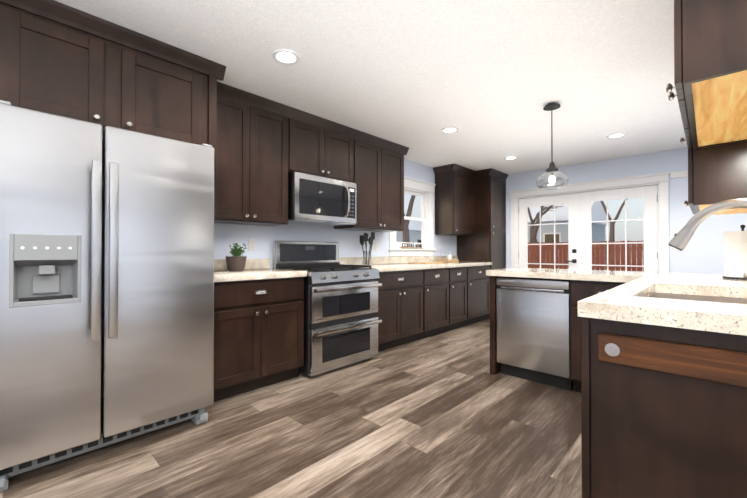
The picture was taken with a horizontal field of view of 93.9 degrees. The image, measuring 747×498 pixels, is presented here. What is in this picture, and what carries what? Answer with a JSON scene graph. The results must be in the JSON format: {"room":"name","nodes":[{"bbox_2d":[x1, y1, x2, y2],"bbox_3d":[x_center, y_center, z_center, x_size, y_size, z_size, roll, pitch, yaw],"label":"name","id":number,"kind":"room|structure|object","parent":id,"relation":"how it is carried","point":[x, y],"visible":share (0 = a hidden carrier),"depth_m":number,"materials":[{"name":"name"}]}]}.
{"room":"kitchen","nodes":[
{"label":"kitchen","id":0,"kind":"room"},
{"bbox_2d":[0,318,581,497],"bbox_3d":[0.726,1.151,1.915,4.940,0.060,8.440,0,-1,44],"label":"floor","id":1,"kind":"structure","parent":0,"point":[446,414],"depth_m":2.02,"materials":[{"name":"brown wood"}]},
{"bbox_2d":[0,100,213,491],"bbox_3d":[-1.650,0.223,2.159,0.884,1.800,1.006,0,-1,44],"label":"fridge","id":2,"kind":"object","parent":1,"relation":"on","point":[106,286],"visible":1,"depth_m":1.81,"materials":[{"name":"silver metal"}]},
{"bbox_2d":[214,277,303,401],"bbox_3d":[-1.095,0.684,2.944,0.649,0.889,0.827,0,-1,44],"label":"base cabinet","id":3,"kind":"object","parent":1,"relation":"on","point":[258,334],"visible":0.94,"depth_m":2.72,"materials":[{"name":"brown wood"}]},
{"bbox_2d":[273,240,381,376],"bbox_3d":[-0.458,0.524,3.510,0.728,1.218,0.847,0,-1,44],"label":"range","id":4,"kind":"object","parent":1,"relation":"on","point":[341,320],"visible":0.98,"depth_m":3.29,"materials":[{"name":"silver metal"}]},
{"bbox_2d":[375,269,430,351],"bbox_3d":[0.118,0.694,4.228,0.618,0.888,0.964,0,-1,44],"label":"base cabinet","id":5,"kind":"object","parent":1,"relation":"on","point":[414,305],"depth_m":4.04,"materials":[{"name":"brown wood"}]},
{"bbox_2d":[214,256,491,281],"bbox_3d":[0.142,0.174,4.238,0.646,0.148,4.421,0,-1,44],"label":"countertop","id":6,"kind":"structure","parent":5,"relation":"on","point":[257,269],"depth_m":3.72,"materials":[{"name":"stone"}]},
{"bbox_2d":[226,243,246,270],"bbox_3d":[-1.187,0.069,3.032,0.176,0.239,0.180,0,-1,44],"label":"plant pot","id":7,"kind":"object","parent":6,"relation":"on","point":[236,261],"visible":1,"depth_m":2.98,"materials":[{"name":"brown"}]},
{"bbox_2d":[360,232,374,265],"bbox_3d":[-0.074,-0.003,4.205,0.122,0.402,0.231,0,-1,44],"label":"jar","id":8,"kind":"object","parent":6,"relation":"on","point":[364,237],"visible":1,"depth_m":4.17,"materials":[{"name":"clear glass"}]},
{"bbox_2d":[408,262,442,263],"bbox_3d":[0.763,0.193,4.833,0.280,0.019,0.550,0,-1,44],"label":"cutting board","id":9,"kind":"object","parent":6,"relation":"on","point":[426,263],"visible":1,"depth_m":4.76,"materials":[{"name":"brown wood"}]},
{"bbox_2d":[437,250,458,262],"bbox_3d":[1.171,0.115,5.489,0.200,0.184,0.320,0,-1,44],"label":"tray","id":10,"kind":"object","parent":6,"relation":"on","point":[449,258],"visible":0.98,"depth_m":5.45,"materials":[{"name":"brown wood"}]},
{"bbox_2d":[431,267,454,335],"bbox_3d":[0.604,0.697,4.734,0.618,0.888,0.740,0,-1,44],"label":"base cabinet","id":11,"kind":"object","parent":1,"relation":"on","point":[442,279],"depth_m":4.64,"materials":[{"name":"brown wood"}]},
{"bbox_2d":[455,266,470,328],"bbox_3d":[0.978,0.700,5.124,0.618,0.888,0.640,0,-1,44],"label":"base cabinet","id":12,"kind":"object","parent":1,"relation":"on","point":[462,274],"depth_m":5.02,"materials":[{"name":"brown wood"}]},
{"bbox_2d":[471,265,489,323],"bbox_3d":[1.378,0.703,5.541,0.618,0.888,0.816,0,-1,44],"label":"base cabinet","id":13,"kind":"object","parent":1,"relation":"on","point":[480,283],"depth_m":5.39,"materials":[{"name":"brown wood"}]},
{"bbox_2d":[457,172,507,319],"bbox_3d":[1.877,-0.038,6.064,0.620,2.380,0.606,0,-1,44],"label":"tall cabinet","id":14,"kind":"object","parent":1,"relation":"on","point":[489,242],"depth_m":5.78,"materials":[{"name":"brown wood"}]},
{"bbox_2d":[490,278,581,390],"bbox_3d":[1.533,0.686,3.140,0.732,0.889,0.622,0,-1,44],"label":"base cabinet","id":15,"kind":"object","parent":1,"relation":"on","point":[532,319],"depth_m":2.91,"materials":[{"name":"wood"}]},
{"bbox_2d":[496,276,571,390],"bbox_3d":[1.520,0.693,3.143,0.596,0.875,0.592,0,-1,44],"label":"dishwasher","id":16,"kind":"object","parent":15,"relation":"in","point":[534,315],"depth_m":2.91,"materials":[{"name":"silver metal"}]},
{"bbox_2d":[486,268,746,281],"bbox_3d":[1.951,0.213,2.750,1.920,0.050,0.690,0,-1,44],"label":"countertop","id":17,"kind":"structure","parent":15,"relation":"on","point":[570,275],"depth_m":2.70,"materials":[{"name":"beige stone"}]},
{"bbox_2d":[722,225,746,279],"bbox_3d":[2.277,0.016,2.153,0.180,0.334,0.180,0,-1,44],"label":"paper towel","id":18,"kind":"object","parent":17,"relation":"on","point":[735,254],"visible":0.9,"depth_m":2.12,"materials":[{"name":"white paper"}]},
{"bbox_2d":[582,282,621,297],"bbox_3d":[1.918,0.683,2.770,0.480,0.889,0.622,0,-1,44],"label":"base cabinet","id":19,"kind":"object","parent":1,"relation":"on","point":[588,288],"depth_m":2.60,"materials":[{"name":"brown wood"}]},
{"bbox_2d":[574,294,746,497],"bbox_3d":[1.219,0.672,1.205,0.720,0.889,0.712,0,-1,44],"label":"base cabinet","id":20,"kind":"object","parent":1,"relation":"on","point":[652,366],"depth_m":1.06,"materials":[{"name":"brown wood"}]},
{"bbox_2d":[578,274,746,337],"bbox_3d":[1.425,0.205,1.618,0.450,0.050,1.670,0,-1,44],"label":"countertop","id":21,"kind":"structure","parent":20,"relation":"on","point":[628,302],"depth_m":1.11,"materials":[{"name":"beige stone"}]},
{"bbox_2d":[742,278,746,297],"bbox_3d":[1.707,0.203,1.348,0.330,0.050,1.670,0,-1,44],"label":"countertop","id":22,"kind":"structure","parent":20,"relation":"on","point":[743,280],"depth_m":1.67,"materials":[{"name":"beige stone"}]},
{"bbox_2d":[668,198,746,284],"bbox_3d":[1.212,-0.003,1.166,0.367,0.357,0.328,0,-1,44],"label":"faucet","id":23,"kind":"object","parent":22,"relation":"on","point":[681,239],"depth_m":1.31,"materials":[{"name":"silver metal"}]},
{"bbox_2d":[654,290,746,301],"bbox_3d":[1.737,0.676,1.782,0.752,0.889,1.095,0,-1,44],"label":"sink","id":24,"kind":"object","parent":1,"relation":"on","point":[669,293],"depth_m":1.70,"materials":[{"name":"silver metal"}]},
{"bbox_2d":[214,159,456,268],"bbox_3d":[-0.970,-0.086,3.637,0.120,2.440,8.320,0,-1,44],"label":"wall","id":25,"kind":"structure","parent":0,"point":[226,236],"depth_m":3.90,"materials":[{"name":"blue paint"}]},
{"bbox_2d":[0,0,211,144],"bbox_3d":[-1.751,-0.965,2.293,0.620,0.580,1.060,0,-1,44],"label":"upper cabinet","id":26,"kind":"object","parent":25,"relation":"attached to","point":[52,63],"depth_m":2.01,"materials":[{"name":"brown wood"}]},
{"bbox_2d":[248,238,254,249],"bbox_3d":[-1.166,-0.043,3.340,0.008,0.114,0.070,0,-1,44],"label":"electrical outlet","id":27,"kind":"object","parent":25,"relation":"attached to","point":[251,244],"visible":1,"depth_m":3.34,"materials":[{"name":"white plastic"}]},
{"bbox_2d":[212,88,291,225],"bbox_3d":[-1.175,-0.740,3.086,0.350,1.019,0.764,0,-1,44],"label":"upper cabinet","id":28,"kind":"object","parent":25,"relation":"attached to","point":[276,163],"depth_m":2.97,"materials":[{"name":"brown wood"}]},
{"bbox_2d":[292,112,355,179],"bbox_3d":[-0.624,-0.986,3.662,0.350,0.519,0.824,0,-1,44],"label":"upper cabinet","id":29,"kind":"object","parent":25,"relation":"attached to","point":[317,147],"depth_m":3.52,"materials":[{"name":"brown wood"}]},
{"bbox_2d":[292,168,363,227],"bbox_3d":[-0.580,-0.494,3.617,0.471,0.436,0.784,0,-1,44],"label":"upper cabinet","id":30,"kind":"object","parent":25,"relation":"attached to","point":[318,198],"depth_m":3.49,"materials":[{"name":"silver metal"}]},
{"bbox_2d":[288,172,355,225],"bbox_3d":[-0.580,-0.488,3.617,0.471,0.448,0.784,0,-1,44],"label":"microwave","id":31,"kind":"object","parent":30,"relation":"in","point":[313,199],"depth_m":3.44,"materials":[{"name":"silver metal"}]},
{"bbox_2d":[334,136,406,231],"bbox_3d":[-0.034,-0.736,4.275,0.350,1.009,0.878,0,-1,44],"label":"upper cabinet","id":32,"kind":"object","parent":25,"relation":"attached to","point":[380,166],"depth_m":4.16,"materials":[{"name":"brown wood"}]},
{"bbox_2d":[375,242,378,250],"bbox_3d":[0.048,-0.034,4.600,0.012,0.114,0.070,0,-1,44],"label":"light switch","id":33,"kind":"object","parent":25,"relation":"attached to","point":[376,246],"visible":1,"depth_m":4.59,"materials":[{"name":"white plastic"}]},
{"bbox_2d":[388,177,435,255],"bbox_3d":[0.551,-0.463,5.181,0.170,1.133,1.110,0,-1,44],"label":"window","id":34,"kind":"structure","parent":25,"relation":"in","point":[426,220],"depth_m":5.35,"materials":[{"name":"white wood"}]},
{"bbox_2d":[400,247,423,248],"bbox_3d":[0.562,-0.014,5.077,0.035,0.015,0.520,0,-1,44],"label":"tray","id":35,"kind":"object","parent":34,"relation":"on","point":[411,248],"visible":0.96,"depth_m":5.02,"materials":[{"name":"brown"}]},
{"bbox_2d":[402,243,421,247],"bbox_3d":[0.564,-0.052,5.078,0.012,0.060,0.470,0,-1,44],"label":"coffee sign","id":36,"kind":"object","parent":35,"relation":"on","point":[413,245],"visible":0.98,"depth_m":5.06,"materials":[{"name":"black"}]},
{"bbox_2d":[434,168,475,235],"bbox_3d":[1.336,-0.731,5.701,0.350,1.000,0.666,0,-1,44],"label":"upper cabinet","id":37,"kind":"object","parent":25,"relation":"attached to","point":[455,189],"depth_m":5.51,"materials":[{"name":"brown wood"}]},
{"bbox_2d":[55,0,686,174],"bbox_3d":[0.726,-1.349,1.934,4.940,0.060,8.440,0,-1,44],"label":"ceiling","id":38,"kind":"structure","parent":0,"point":[490,80],"depth_m":2.52,"materials":[{"name":"white paint"}]},
{"bbox_2d":[272,49,299,64],"bbox_3d":[-0.599,-1.310,2.387,0.187,0.009,0.187,0,0,5],"label":"recessed light","id":39,"kind":"object","parent":38,"relation":"in","point":[285,56],"depth_m":2.38,"materials":[{"name":"white plastic"}]},
{"bbox_2d":[441,127,458,133],"bbox_3d":[0.837,-1.299,3.824,0.187,0.009,0.187,0,-1,38],"label":"recessed light","id":40,"kind":"object","parent":38,"relation":"in","point":[447,130],"depth_m":3.82,"materials":[{"name":"white plastic"}]},
{"bbox_2d":[504,156,517,159],"bbox_3d":[1.952,-1.291,4.957,0.187,0.009,0.187,0,-1,35],"label":"recessed light","id":41,"kind":"object","parent":38,"relation":"in","point":[509,157],"depth_m":4.94,"materials":[{"name":"white plastic"}]},
{"bbox_2d":[536,103,568,189],"bbox_3d":[1.614,-0.926,3.158,0.260,0.764,0.260,0,-1,44],"label":"pendant light","id":42,"kind":"object","parent":38,"relation":"hanging from","point":[551,169],"visible":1,"depth_m":3.14,"materials":[{"name":"black"}]},
{"bbox_2d":[607,133,625,138],"bbox_3d":[2.785,-1.298,4.005,0.187,0.009,0.187,0,0,5],"label":"recessed light","id":43,"kind":"object","parent":38,"relation":"in","point":[616,135],"depth_m":4.00,"materials":[{"name":"white plastic"}]},
{"bbox_2d":[666,0,746,111],"bbox_3d":[1.227,-0.940,1.132,0.373,0.767,0.262,0,-1,44],"label":"upper cabinet","id":44,"kind":"object","parent":38,"relation":"hanging from","point":[710,62],"depth_m":1.12,"materials":[{"name":"brown wood"}]},
{"bbox_2d":[680,96,746,135],"bbox_3d":[1.417,-0.938,1.330,0.373,0.767,0.554,0,-1,44],"label":"upper cabinet","id":45,"kind":"object","parent":38,"relation":"hanging from","point":[731,113],"depth_m":1.45,"materials":[{"name":"brown wood"}]},
{"bbox_2d":[682,124,746,147],"bbox_3d":[1.686,-0.936,1.610,0.373,0.767,0.492,0,-1,44],"label":"upper cabinet","id":46,"kind":"object","parent":38,"relation":"hanging from","point":[727,133],"depth_m":1.72,"materials":[{"name":"brown wood"}]},
{"bbox_2d":[684,140,746,214],"bbox_3d":[2.102,-0.777,2.042,0.373,1.079,0.852,0,-1,44],"label":"upper cabinet","id":47,"kind":"object","parent":38,"relation":"hanging from","point":[717,173],"depth_m":1.84,"materials":[{"name":"brown wood"}]},
{"bbox_2d":[505,147,746,273],"bbox_3d":[3.608,-0.077,4.925,4.700,2.440,0.120,0,-1,44],"label":"wall","id":48,"kind":"structure","parent":0,"point":[702,251],"depth_m":4.55,"materials":[{"name":"blue paint"}]},
{"bbox_2d":[518,185,657,271],"bbox_3d":[3.143,0.138,5.320,1.854,1.993,0.101,0,-1,44],"label":"doors","id":49,"kind":"structure","parent":48,"relation":"in","point":[580,228],"depth_m":5.27,"materials":[{"name":"white wood"}]},
{"bbox_2d":[509,170,687,271],"bbox_3d":[3.839,0.069,4.673,4.020,2.145,0.159,0,-1,44],"label":"door frame","id":50,"kind":"structure","parent":48,"relation":"attached to","point":[662,179],"depth_m":4.89,"materials":[{"name":"white wood"}]},
{"bbox_3d":[15.033,1.487,20.202,120.000,0.335,110.000,0,-1,44],"label":"ground","id":51,"kind":"structure","parent":0,"visible":0},
{"bbox_2d":[402,195,626,242],"bbox_3d":[8.440,-4.764,18.171,18.115,12.281,20.403,0,-1,44],"label":"trees","id":52,"kind":"object","parent":51,"relation":"on","point":[533,232],"depth_m":19.57,"materials":[{"name":"brown plant"}]},
{"bbox_3d":[15.033,1.291,20.203,120.000,0.054,110.000,0,-1,44],"label":"ground cover","id":53,"kind":"structure","parent":51,"relation":"on","visible":0},
{"bbox_2d":[396,215,420,242],"bbox_3d":[-3.287,-1.439,34.352,10.800,5.609,19.800,0,-1,44],"label":"house","id":54,"kind":"object","parent":53,"relation":"on","point":[414,232],"depth_m":34.93,"materials":[{"name":"white"}]},
{"bbox_2d":[528,201,609,267],"bbox_3d":[12.726,-1.375,29.370,10.800,5.409,8.800,0,-1,44],"label":"house","id":55,"kind":"object","parent":53,"relation":"on","point":[560,235],"depth_m":24.66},
{"bbox_2d":[528,240,645,271],"bbox_3d":[5.344,0.375,10.072,32.068,1.629,18.185,0,-1,44],"label":"fence","id":56,"kind":"object","parent":53,"relation":"on","point":[599,251],"depth_m":17.09,"materials":[{"name":"red wood"}]}
]}

